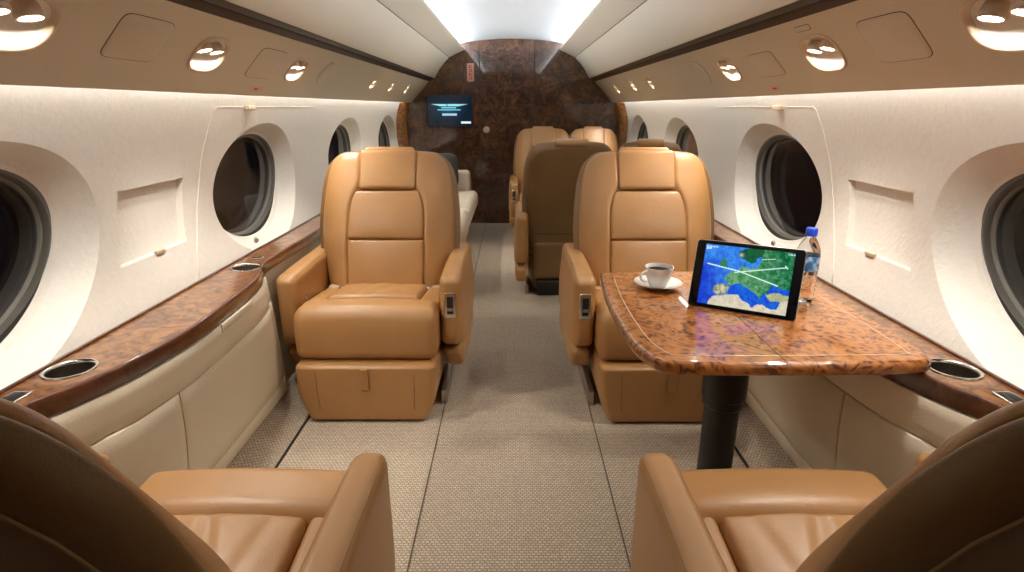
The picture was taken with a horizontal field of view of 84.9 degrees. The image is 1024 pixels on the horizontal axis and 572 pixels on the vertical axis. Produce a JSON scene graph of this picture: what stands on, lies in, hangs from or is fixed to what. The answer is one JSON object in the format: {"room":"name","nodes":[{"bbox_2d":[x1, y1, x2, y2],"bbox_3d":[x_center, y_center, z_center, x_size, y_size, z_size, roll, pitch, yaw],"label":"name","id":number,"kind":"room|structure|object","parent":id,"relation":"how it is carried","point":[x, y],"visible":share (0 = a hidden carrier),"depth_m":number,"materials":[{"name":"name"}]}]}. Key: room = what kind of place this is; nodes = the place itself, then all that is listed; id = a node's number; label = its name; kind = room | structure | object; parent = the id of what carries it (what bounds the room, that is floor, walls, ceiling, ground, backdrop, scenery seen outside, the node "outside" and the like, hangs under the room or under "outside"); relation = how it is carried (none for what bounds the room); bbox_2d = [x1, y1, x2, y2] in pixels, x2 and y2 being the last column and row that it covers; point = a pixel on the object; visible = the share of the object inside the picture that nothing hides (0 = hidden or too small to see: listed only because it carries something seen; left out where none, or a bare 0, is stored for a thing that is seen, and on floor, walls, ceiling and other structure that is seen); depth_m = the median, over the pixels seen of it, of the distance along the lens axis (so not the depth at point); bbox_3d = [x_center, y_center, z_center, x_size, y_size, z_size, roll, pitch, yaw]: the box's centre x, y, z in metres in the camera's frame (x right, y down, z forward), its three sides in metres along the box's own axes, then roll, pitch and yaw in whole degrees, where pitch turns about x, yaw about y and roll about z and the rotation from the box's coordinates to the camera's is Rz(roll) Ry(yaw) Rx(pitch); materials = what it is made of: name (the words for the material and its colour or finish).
{"room":"aircraft cabin","nodes":[
{"label":"aircraft cabin","id":0,"kind":"room"},
{"bbox_2d":[0,85,402,393],"bbox_3d":[-1.071,-0.256,2.543,0.232,1.240,6.500,0,18,0],"label":"wall","id":1,"kind":"structure","parent":0,"point":[129,219],"depth_m":1.63,"materials":[{"name":"beige plastic"}]},
{"bbox_2d":[0,169,51,342],"bbox_3d":[-1.192,-0.020,1.115,0.119,0.466,0.745,0,18,0],"label":"window","id":2,"kind":"structure","parent":1,"relation":"in","point":[27,208],"depth_m":1.38,"materials":[{"name":"grey plastic"}]},
{"bbox_2d":[0,0,62,52],"bbox_3d":[-0.886,-0.469,0.989,0.100,0.104,0.200,0,18,1],"label":"light","id":3,"kind":"object","parent":1,"relation":"attached to","point":[25,25],"visible":1,"depth_m":1.04,"materials":[{"name":"beige"}]},
{"bbox_2d":[100,13,174,61],"bbox_3d":[-0.876,-0.581,1.318,0.084,0.091,0.198,0,18,0],"label":"access panel","id":4,"kind":"object","parent":1,"relation":"attached to","point":[136,37],"visible":1,"depth_m":1.31,"materials":[{"name":"beige plastic"}]},
{"bbox_2d":[0,213,319,416],"bbox_3d":[-0.932,0.187,1.325,0.197,0.082,3.890,0,18,0],"label":"ledge","id":5,"kind":"object","parent":1,"relation":"attached to","point":[133,347],"visible":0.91,"depth_m":1.42,"materials":[{"name":"brown wood"}]},
{"bbox_2d":[1,391,31,402],"bbox_3d":[-0.982,0.224,1.092,0.040,0.006,0.072,0,18,0],"label":"switch plate","id":6,"kind":"object","parent":5,"relation":"attached to","point":[14,396],"depth_m":1.10,"materials":[{"name":"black metal"}]},
{"bbox_2d":[187,37,231,72],"bbox_3d":[-0.886,-0.676,1.637,0.094,0.098,0.186,0,18,1],"label":"light","id":7,"kind":"object","parent":1,"relation":"attached to","point":[211,52],"visible":0.87,"depth_m":1.66,"materials":[{"name":"beige"}]},
{"bbox_2d":[0,0,428,102],"bbox_3d":[-0.935,-0.893,2.339,0.270,0.194,6.500,0,18,0],"label":"panel","id":8,"kind":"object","parent":1,"relation":"attached to","point":[71,58],"depth_m":1.50,"materials":[{"name":"beige plastic"}]},
{"bbox_2d":[225,134,274,235],"bbox_3d":[-1.192,-0.451,2.462,0.119,0.466,0.745,0,18,0],"label":"window","id":9,"kind":"structure","parent":1,"relation":"in","point":[258,214],"depth_m":2.67,"materials":[{"name":"grey plastic"}]},
{"bbox_2d":[250,86,263,91],"bbox_3d":[-0.957,-0.741,2.104,0.016,0.018,0.100,0,18,0],"label":"placard","id":10,"kind":"object","parent":1,"relation":"attached to","point":[254,88],"visible":1,"depth_m":2.10,"materials":[{"name":"red"}]},
{"bbox_2d":[245,48,286,78],"bbox_3d":[-0.882,-0.797,2.013,0.088,0.094,0.223,0,18,0],"label":"access panel","id":11,"kind":"object","parent":1,"relation":"attached to","point":[268,60],"visible":1,"depth_m":2.00,"materials":[{"name":"beige plastic"}]},
{"bbox_2d":[226,371,308,467],"bbox_3d":[-0.858,0.298,2.709,0.125,0.082,6.480,0,18,0],"label":"trim","id":12,"kind":"structure","parent":1,"relation":"attached to","point":[269,441],"depth_m":2.01,"materials":[{"name":"carpet"}]},
{"bbox_2d":[265,238,320,381],"bbox_3d":[-0.950,-0.353,3.961,0.010,0.550,3.640,0,18,0],"label":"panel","id":13,"kind":"structure","parent":1,"relation":"attached to","point":[273,274],"depth_m":2.32,"materials":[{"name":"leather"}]},
{"bbox_2d":[284,58,309,81],"bbox_3d":[-0.886,-0.888,2.299,0.091,0.094,0.177,0,18,1],"label":"light","id":14,"kind":"object","parent":1,"relation":"attached to","point":[297,69],"visible":0.8,"depth_m":2.33,"materials":[{"name":"beige"}]},
{"bbox_2d":[167,0,433,80],"bbox_3d":[-0.789,-1.001,2.305,0.034,0.036,6.500,0,18,0],"label":"trim","id":15,"kind":"structure","parent":1,"relation":"attached to","point":[200,5],"depth_m":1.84,"materials":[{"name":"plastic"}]},
{"bbox_2d":[316,63,333,82],"bbox_3d":[-0.876,-1.001,2.630,0.084,0.091,0.122,1,18,2],"label":"access panel","id":16,"kind":"object","parent":1,"relation":"attached to","point":[326,71],"visible":1,"depth_m":2.62,"materials":[{"name":"beige plastic"}]},
{"bbox_2d":[335,125,350,153],"bbox_3d":[-1.192,-0.867,3.764,0.119,0.466,0.744,0,18,0],"label":"window","id":17,"kind":"structure","parent":1,"relation":"in","point":[342,135],"depth_m":4.03,"materials":[{"name":"grey plastic"}]},
{"bbox_2d":[368,77,379,89],"bbox_3d":[-0.887,-1.297,3.575,0.079,0.081,0.115,0,18,1],"label":"light","id":18,"kind":"object","parent":1,"relation":"attached to","point":[375,80],"visible":0.6,"depth_m":3.60,"materials":[{"name":"beige"}]},
{"bbox_2d":[379,121,389,146],"bbox_3d":[-1.192,-1.278,5.049,0.119,0.466,0.711,0,18,0],"label":"window","id":19,"kind":"structure","parent":1,"relation":"in","point":[383,132],"depth_m":5.31,"materials":[{"name":"black glass"}]},
{"bbox_2d":[387,81,396,91],"bbox_3d":[-0.887,-1.467,4.108,0.079,0.081,0.115,0,18,1],"label":"light","id":20,"kind":"object","parent":1,"relation":"attached to","point":[392,85],"visible":0.59,"depth_m":4.12,"materials":[{"name":"beige"}]},
{"bbox_2d":[274,223,749,571],"bbox_3d":[0.000,0.353,2.737,1.960,0.040,6.500,0,18,0],"label":"floor","id":21,"kind":"structure","parent":0,"point":[517,482],"depth_m":1.96,"materials":[{"name":"carpet"}]},
{"bbox_2d":[47,276,287,486],"bbox_3d":[-0.907,0.600,0.857,0.147,0.476,2.727,0,18,0],"label":"wall panel","id":22,"kind":"object","parent":21,"relation":"on","point":[197,408],"visible":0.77,"depth_m":1.50,"materials":[{"name":"leather"}]},
{"bbox_2d":[0,398,395,571],"bbox_3d":[-0.528,0.422,0.847,0.616,0.980,0.775,0,18,0],"label":"seat","id":23,"kind":"object","parent":21,"relation":"on","point":[64,506],"visible":1,"depth_m":0.52,"materials":[{"name":"beige leather"}]},
{"bbox_2d":[139,468,345,527],"bbox_3d":[-0.528,0.485,1.137,0.450,0.212,0.174,0,18,0],"label":"seat cushion","id":24,"kind":"object","parent":23,"relation":"on","point":[306,494],"depth_m":1.08,"materials":[{"name":"brown leather"}]},
{"bbox_2d":[289,517,322,571],"bbox_3d":[-0.340,0.555,0.922,0.074,0.175,0.321,0,18,0],"label":"cushion","id":25,"kind":"object","parent":23,"relation":"on","point":[315,523],"depth_m":0.98,"materials":[{"name":"brown leather"}]},
{"bbox_2d":[274,415,310,467],"bbox_3d":[-0.789,0.332,2.731,0.008,0.006,6.460,0,18,0],"label":"trim","id":26,"kind":"structure","parent":21,"relation":"on","point":[309,416],"depth_m":2.00,"materials":[{"name":"black metal"}]},
{"bbox_2d":[276,147,473,418],"bbox_3d":[-0.548,-0.055,2.339,0.734,0.980,0.748,0,18,0],"label":"seat","id":27,"kind":"object","parent":21,"relation":"on","point":[372,316],"visible":1,"depth_m":2.25,"materials":[{"name":"beige leather"}]},
{"bbox_2d":[310,288,339,299],"bbox_3d":[-0.772,0.097,2.356,0.088,0.175,0.310,0,18,0],"label":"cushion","id":28,"kind":"object","parent":27,"relation":"on","point":[315,293],"depth_m":2.30,"materials":[{"name":"beige leather"}]},
{"bbox_2d":[294,298,440,358],"bbox_3d":[-0.548,0.162,2.148,0.536,0.212,0.168,0,18,0],"label":"seat cushion","id":29,"kind":"object","parent":27,"relation":"on","point":[330,328],"depth_m":2.07,"materials":[{"name":"beige leather"}]},
{"bbox_2d":[421,288,441,337],"bbox_3d":[-0.324,0.097,2.356,0.088,0.175,0.310,0,18,0],"label":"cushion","id":30,"kind":"object","parent":27,"relation":"on","point":[433,294],"depth_m":2.28,"materials":[{"name":"beige leather"}]},
{"bbox_2d":[406,223,485,571],"bbox_3d":[-0.272,0.333,2.731,0.004,0.003,6.460,0,18,0],"label":"trim","id":31,"kind":"structure","parent":21,"relation":"on","point":[485,223],"depth_m":1.77,"materials":[{"name":"metal"}]},
{"bbox_2d":[458,170,477,241],"bbox_3d":[-0.615,-0.562,4.314,0.600,0.735,2.160,0,18,0],"label":"divan","id":32,"kind":"object","parent":21,"relation":"on","point":[468,199],"visible":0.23,"depth_m":4.71,"materials":[{"name":"leather"}]},
{"bbox_2d":[439,153,458,184],"bbox_3d":[-0.655,-1.032,5.035,0.346,0.316,0.149,-2,18,-6],"label":"throw pillow","id":33,"kind":"object","parent":32,"relation":"on","point":[451,158],"visible":0.26,"depth_m":5.01,"materials":[{"name":"grey fabric"}]},
{"bbox_2d":[460,210,469,241],"bbox_3d":[-0.585,-0.360,3.769,0.540,0.150,1.000,0,18,0],"label":"seat cushion","id":34,"kind":"object","parent":32,"relation":"on","point":[464,214],"depth_m":3.88,"materials":[{"name":"beige leather"}]},
{"bbox_2d":[458,190,477,222],"bbox_3d":[-0.585,-0.667,4.731,0.540,0.150,1.000,0,18,0],"label":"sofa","id":35,"kind":"object","parent":32,"relation":"on","point":[468,199],"depth_m":4.69,"materials":[{"name":"beige leather"}]},
{"bbox_2d":[509,126,569,226],"bbox_3d":[0.262,-0.897,4.973,0.591,0.980,0.751,0,18,0],"label":"seat","id":36,"kind":"object","parent":21,"relation":"on","point":[526,139],"visible":0.29,"depth_m":5.10,"materials":[{"name":"beige leather"}]},
{"bbox_2d":[514,139,611,294],"bbox_3d":[0.312,-0.468,3.630,0.605,0.980,0.751,0,18,0],"label":"seat","id":37,"kind":"object","parent":21,"relation":"on","point":[544,213],"visible":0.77,"depth_m":3.33,"materials":[{"name":"beige leather"}]},
{"bbox_2d":[528,243,531,252],"bbox_3d":[0.138,-0.334,3.704,0.077,0.175,0.310,0,18,0],"label":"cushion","id":38,"kind":"object","parent":37,"relation":"on","point":[529,247],"depth_m":3.57,"materials":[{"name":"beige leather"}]},
{"bbox_2d":[570,126,617,150],"bbox_3d":[0.745,-0.897,4.973,0.481,0.980,0.748,0,18,0],"label":"seat","id":39,"kind":"object","parent":21,"relation":"on","point":[599,134],"visible":0.23,"depth_m":5.11,"materials":[{"name":"brown leather"}]},
{"bbox_2d":[588,405,630,570],"bbox_3d":[0.310,0.333,2.731,0.004,0.003,6.460,0,18,0],"label":"trim","id":40,"kind":"structure","parent":21,"relation":"on","point":[588,405],"depth_m":1.73,"materials":[{"name":"metal"}]},
{"bbox_2d":[559,147,713,421],"bbox_3d":[0.590,-0.050,2.325,0.734,0.980,0.748,0,18,0],"label":"seat","id":41,"kind":"object","parent":21,"relation":"on","point":[635,207],"visible":0.53,"depth_m":2.40,"materials":[{"name":"beige leather"}]},
{"bbox_2d":[593,289,604,339],"bbox_3d":[0.366,0.101,2.342,0.088,0.175,0.310,0,18,0],"label":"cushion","id":42,"kind":"object","parent":41,"relation":"on","point":[599,297],"depth_m":2.23,"materials":[{"name":"brown leather"}]},
{"bbox_2d":[594,301,641,360],"bbox_3d":[0.590,0.166,2.134,0.536,0.212,0.168,0,18,0],"label":"seat cushion","id":43,"kind":"object","parent":41,"relation":"on","point":[610,345],"depth_m":2.07,"materials":[{"name":"brown leather"}]},
{"bbox_2d":[618,139,681,151],"bbox_3d":[0.785,-0.468,3.630,0.430,0.980,0.748,0,18,0],"label":"seat","id":44,"kind":"object","parent":21,"relation":"on","point":[640,142],"visible":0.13,"depth_m":3.15,"materials":[{"name":"brown leather"}]},
{"bbox_2d":[734,446,749,467],"bbox_3d":[0.789,0.332,2.731,0.008,0.006,6.460,0,18,0],"label":"trim","id":45,"kind":"structure","parent":21,"relation":"attached to","point":[735,448],"depth_m":1.92,"materials":[{"name":"black metal"}]},
{"bbox_2d":[600,272,931,469],"bbox_3d":[0.595,0.360,1.604,0.655,0.634,0.716,0,18,0],"label":"table","id":46,"kind":"object","parent":21,"relation":"on","point":[670,335],"visible":0.8,"depth_m":1.34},
{"bbox_2d":[634,275,682,289],"bbox_3d":[0.437,-0.005,1.678,0.141,0.018,0.141,0,18,0],"label":"saucer","id":47,"kind":"object","parent":46,"relation":"on","point":[673,282],"visible":0.64,"depth_m":1.68,"materials":[{"name":"white ceramic"}]},
{"bbox_2d":[640,263,673,287],"bbox_3d":[0.432,-0.030,1.672,0.094,0.060,0.083,6,19,17],"label":"coffee cup","id":48,"kind":"object","parent":47,"relation":"on","point":[658,275],"visible":1,"depth_m":1.65,"materials":[{"name":"white ceramic"}]},
{"bbox_2d":[688,239,806,321],"bbox_3d":[0.622,-0.024,1.488,0.267,0.174,0.112,10,20,27],"label":"tablet","id":49,"kind":"object","parent":46,"relation":"on","point":[750,279],"visible":1,"depth_m":1.46,"materials":[{"name":"glass"}]},
{"bbox_2d":[797,227,820,302],"bbox_3d":[0.806,-0.058,1.533,0.062,0.206,0.062,0,18,0],"label":"water bottle","id":50,"kind":"object","parent":46,"relation":"on","point":[810,244],"visible":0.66,"depth_m":1.51,"materials":[{"name":"clear plastic"}]},
{"bbox_2d":[630,400,1023,571],"bbox_3d":[0.532,0.422,0.847,0.616,0.980,0.775,0,18,0],"label":"seat","id":51,"kind":"object","parent":21,"relation":"on","point":[960,508],"visible":1,"depth_m":0.69,"materials":[{"name":"beige leather"}]},
{"bbox_2d":[703,517,737,571],"bbox_3d":[0.344,0.555,0.922,0.074,0.175,0.321,0,18,0],"label":"cushion","id":52,"kind":"object","parent":51,"relation":"on","point":[725,537],"depth_m":0.98,"materials":[{"name":"beige leather"}]},
{"bbox_2d":[680,468,887,526],"bbox_3d":[0.532,0.485,1.137,0.450,0.212,0.174,0,18,0],"label":"seat cushion","id":53,"kind":"object","parent":51,"relation":"on","point":[720,496],"depth_m":1.08,"materials":[{"name":"beige leather"}]},
{"bbox_2d":[745,375,979,487],"bbox_3d":[0.907,0.600,0.857,0.147,0.476,2.727,0,18,0],"label":"wall panel","id":54,"kind":"object","parent":21,"relation":"on","point":[877,425],"visible":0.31,"depth_m":1.39,"materials":[{"name":"leather"}]},
{"bbox_2d":[404,39,619,222],"bbox_3d":[0.000,-1.502,5.577,2.240,1.765,0.040,0,18,0],"label":"wall","id":55,"kind":"structure","parent":0,"point":[565,98],"depth_m":5.47,"materials":[{"name":"brown wood"}]},
{"bbox_2d":[225,0,448,77],"bbox_3d":[-0.678,-1.101,2.273,0.157,0.187,6.500,0,18,0],"label":"ceiling panel","id":56,"kind":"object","parent":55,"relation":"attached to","point":[367,26],"depth_m":2.53,"materials":[{"name":"plastic"}]},
{"bbox_2d":[396,103,410,146],"bbox_3d":[-0.997,-1.339,5.519,0.240,0.890,0.130,0,18,0],"label":"trim","id":57,"kind":"structure","parent":55,"relation":"attached to","point":[403,109],"depth_m":5.42,"materials":[{"name":"brown wood"}]},
{"bbox_2d":[377,0,448,56],"bbox_3d":[-0.599,-1.193,2.243,0.005,0.006,6.500,0,18,0],"label":"trim","id":58,"kind":"structure","parent":55,"relation":"attached to","point":[377,0],"depth_m":3.16,"materials":[{"name":"beige plastic"}]},
{"bbox_2d":[378,0,463,56],"bbox_3d":[-0.524,-1.232,2.231,0.144,0.084,6.500,0,18,0],"label":"trim","id":59,"kind":"structure","parent":55,"relation":"attached to","point":[418,14],"depth_m":3.38,"materials":[{"name":"plastic"}]},
{"bbox_2d":[427,94,472,126],"bbox_3d":[-0.603,-1.715,5.473,0.444,0.300,0.029,0,18,0],"label":"wall monitor","id":60,"kind":"object","parent":55,"relation":"attached to","point":[444,110],"visible":1,"depth_m":5.46,"materials":[{"name":"black"}]},
{"bbox_2d":[467,63,473,81],"bbox_3d":[-0.399,-2.050,5.377,0.068,0.166,0.008,0,18,0],"label":"placard","id":61,"kind":"object","parent":55,"relation":"attached to","point":[470,66],"visible":1,"depth_m":5.38,"materials":[{"name":"red"}]},
{"bbox_2d":[478,40,534,221],"bbox_3d":[-0.050,-1.493,5.551,0.537,1.744,0.020,0,18,0],"label":"door","id":62,"kind":"structure","parent":55,"relation":"in","point":[506,67],"depth_m":5.48,"materials":[{"name":"brown wood"}]},
{"bbox_2d":[560,0,645,56],"bbox_3d":[0.524,-1.232,2.231,0.144,0.084,6.500,0,18,0],"label":"trim","id":63,"kind":"structure","parent":55,"relation":"attached to","point":[605,14],"depth_m":3.38,"materials":[{"name":"plastic"}]},
{"bbox_2d":[575,0,646,56],"bbox_3d":[0.599,-1.193,2.243,0.005,0.006,6.500,0,18,0],"label":"trim","id":64,"kind":"structure","parent":55,"relation":"attached to","point":[646,0],"depth_m":3.16,"materials":[{"name":"beige plastic"}]},
{"bbox_2d":[613,103,627,149],"bbox_3d":[0.997,-1.339,5.519,0.240,0.890,0.130,0,18,0],"label":"trim","id":65,"kind":"structure","parent":55,"relation":"attached to","point":[620,109],"depth_m":5.41,"materials":[{"name":"brown wood"}]},
{"bbox_2d":[575,0,798,77],"bbox_3d":[0.678,-1.101,2.273,0.157,0.187,6.500,0,18,0],"label":"ceiling panel","id":66,"kind":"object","parent":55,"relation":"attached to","point":[656,26],"depth_m":2.54,"materials":[{"name":"plastic"}]},
{"bbox_2d":[425,0,598,42],"bbox_3d":[0.000,-1.319,2.203,1.200,0.061,6.500,0,18,0],"label":"ceiling","id":67,"kind":"structure","parent":0,"point":[467,20],"depth_m":3.96,"materials":[{"name":"white plastic"}]},
{"bbox_2d":[735,401,797,467],"bbox_3d":[0.858,0.298,2.709,0.125,0.082,6.480,0,18,0],"label":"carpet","id":68,"kind":"structure","parent":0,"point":[754,441],"depth_m":1.94,"materials":[{"name":"carpet"}]},
{"bbox_2d":[621,85,1023,393],"bbox_3d":[1.071,-0.256,2.543,0.232,1.240,6.500,0,18,0],"label":"wall","id":69,"kind":"structure","parent":0,"point":[915,173],"depth_m":1.60,"materials":[{"name":"beige plastic"}]},
{"bbox_2d":[628,81,637,91],"bbox_3d":[0.887,-1.458,4.080,0.079,0.081,0.115,-1,18,-2],"label":"light","id":70,"kind":"object","parent":69,"relation":"attached to","point":[632,85],"visible":0.52,"depth_m":4.10,"materials":[{"name":"beige"}]},
{"bbox_2d":[637,122,647,139],"bbox_3d":[1.192,-1.247,4.953,0.119,0.466,0.712,0,18,0],"label":"window","id":71,"kind":"structure","parent":69,"relation":"in","point":[642,134],"depth_m":5.18,"materials":[{"name":"black glass"}]},
{"bbox_2d":[644,77,655,89],"bbox_3d":[0.887,-1.297,3.575,0.079,0.081,0.115,-1,18,-2],"label":"light","id":72,"kind":"object","parent":69,"relation":"attached to","point":[647,80],"visible":0.54,"depth_m":3.60,"materials":[{"name":"beige"}]},
{"bbox_2d":[676,125,691,151],"bbox_3d":[1.192,-0.852,3.717,0.119,0.466,0.744,0,18,0],"label":"window","id":73,"kind":"structure","parent":69,"relation":"in","point":[683,135],"depth_m":3.97,"materials":[{"name":"grey plastic"}]},
{"bbox_2d":[693,62,710,82],"bbox_3d":[0.876,-0.985,2.583,0.084,0.091,0.122,-1,18,-2],"label":"access panel","id":74,"kind":"object","parent":69,"relation":"attached to","point":[700,70],"visible":1,"depth_m":2.58,"materials":[{"name":"beige plastic"}]},
{"bbox_2d":[590,0,856,80],"bbox_3d":[0.789,-1.001,2.305,0.034,0.036,6.500,0,18,0],"label":"trim","id":75,"kind":"structure","parent":69,"relation":"attached to","point":[822,5],"depth_m":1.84,"materials":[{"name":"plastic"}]},
{"bbox_2d":[716,58,741,81],"bbox_3d":[0.886,-0.882,2.280,0.091,0.094,0.177,-1,18,-2],"label":"light","id":76,"kind":"object","parent":69,"relation":"attached to","point":[728,69],"visible":0.75,"depth_m":2.31,"materials":[{"name":"beige"}]},
{"bbox_2d":[767,86,779,90],"bbox_3d":[0.957,-0.724,2.052,0.016,0.018,0.090,0,18,0],"label":"placard","id":77,"kind":"object","parent":69,"relation":"attached to","point":[770,88],"visible":1,"depth_m":2.05,"materials":[{"name":"red"}]},
{"bbox_2d":[755,135,805,239],"bbox_3d":[1.192,-0.427,2.388,0.119,0.466,0.745,0,18,0],"label":"window","id":78,"kind":"structure","parent":69,"relation":"in","point":[772,217],"depth_m":2.60,"materials":[{"name":"grey plastic"}]},
{"bbox_2d":[794,24,810,32],"bbox_3d":[0.821,-0.728,1.583,0.013,0.014,0.083,0,18,0],"label":"placard","id":79,"kind":"object","parent":69,"relation":"attached to","point":[805,27],"visible":1,"depth_m":1.58},
{"bbox_2d":[595,0,1023,102],"bbox_3d":[0.935,-0.893,2.339,0.270,0.194,6.500,0,18,0],"label":"panel","id":80,"kind":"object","parent":69,"relation":"attached to","point":[956,61],"depth_m":1.50,"materials":[{"name":"beige plastic"}]},
{"bbox_2d":[747,51,785,76],"bbox_3d":[0.887,-0.773,1.958,0.070,0.075,0.203,0,18,0],"label":"access panel","id":81,"kind":"object","parent":80,"relation":"attached to","point":[765,63],"visible":1,"depth_m":1.95,"materials":[{"name":"beige plastic"}]},
{"bbox_2d":[799,34,846,72],"bbox_3d":[0.886,-0.662,1.594,0.098,0.101,0.195,-1,18,-2],"label":"light","id":82,"kind":"object","parent":69,"relation":"attached to","point":[819,50],"visible":0.87,"depth_m":1.62,"materials":[{"name":"beige"}]},
{"bbox_2d":[714,219,1023,417],"bbox_3d":[0.932,0.210,1.254,0.197,0.082,3.740,0,18,0],"label":"ledge","id":83,"kind":"object","parent":69,"relation":"attached to","point":[952,380],"visible":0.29,"depth_m":1.23,"materials":[{"name":"brown wood"}]},
{"bbox_2d":[992,391,1023,403],"bbox_3d":[0.982,0.223,1.092,0.040,0.008,0.072,0,18,0],"label":"switch plate","id":84,"kind":"object","parent":83,"relation":"attached to","point":[1003,397],"depth_m":1.10,"materials":[{"name":"black metal"}]},
{"bbox_2d":[856,11,932,62],"bbox_3d":[0.878,-0.571,1.292,0.088,0.094,0.193,0,18,0],"label":"access panel","id":85,"kind":"object","parent":69,"relation":"attached to","point":[892,37],"visible":1,"depth_m":1.28,"materials":[{"name":"beige plastic"}]},
{"bbox_2d":[959,0,1023,53],"bbox_3d":[0.886,-0.470,0.994,0.100,0.104,0.200,-1,18,-2],"label":"light","id":86,"kind":"object","parent":69,"relation":"attached to","point":[997,26],"visible":1,"depth_m":1.04,"materials":[{"name":"beige"}]},
{"bbox_2d":[981,174,1023,335],"bbox_3d":[1.192,-0.012,1.088,0.119,0.466,0.745,0,18,0],"label":"window","id":87,"kind":"structure","parent":69,"relation":"in","point":[1003,214],"depth_m":1.36,"materials":[{"name":"grey plastic"}]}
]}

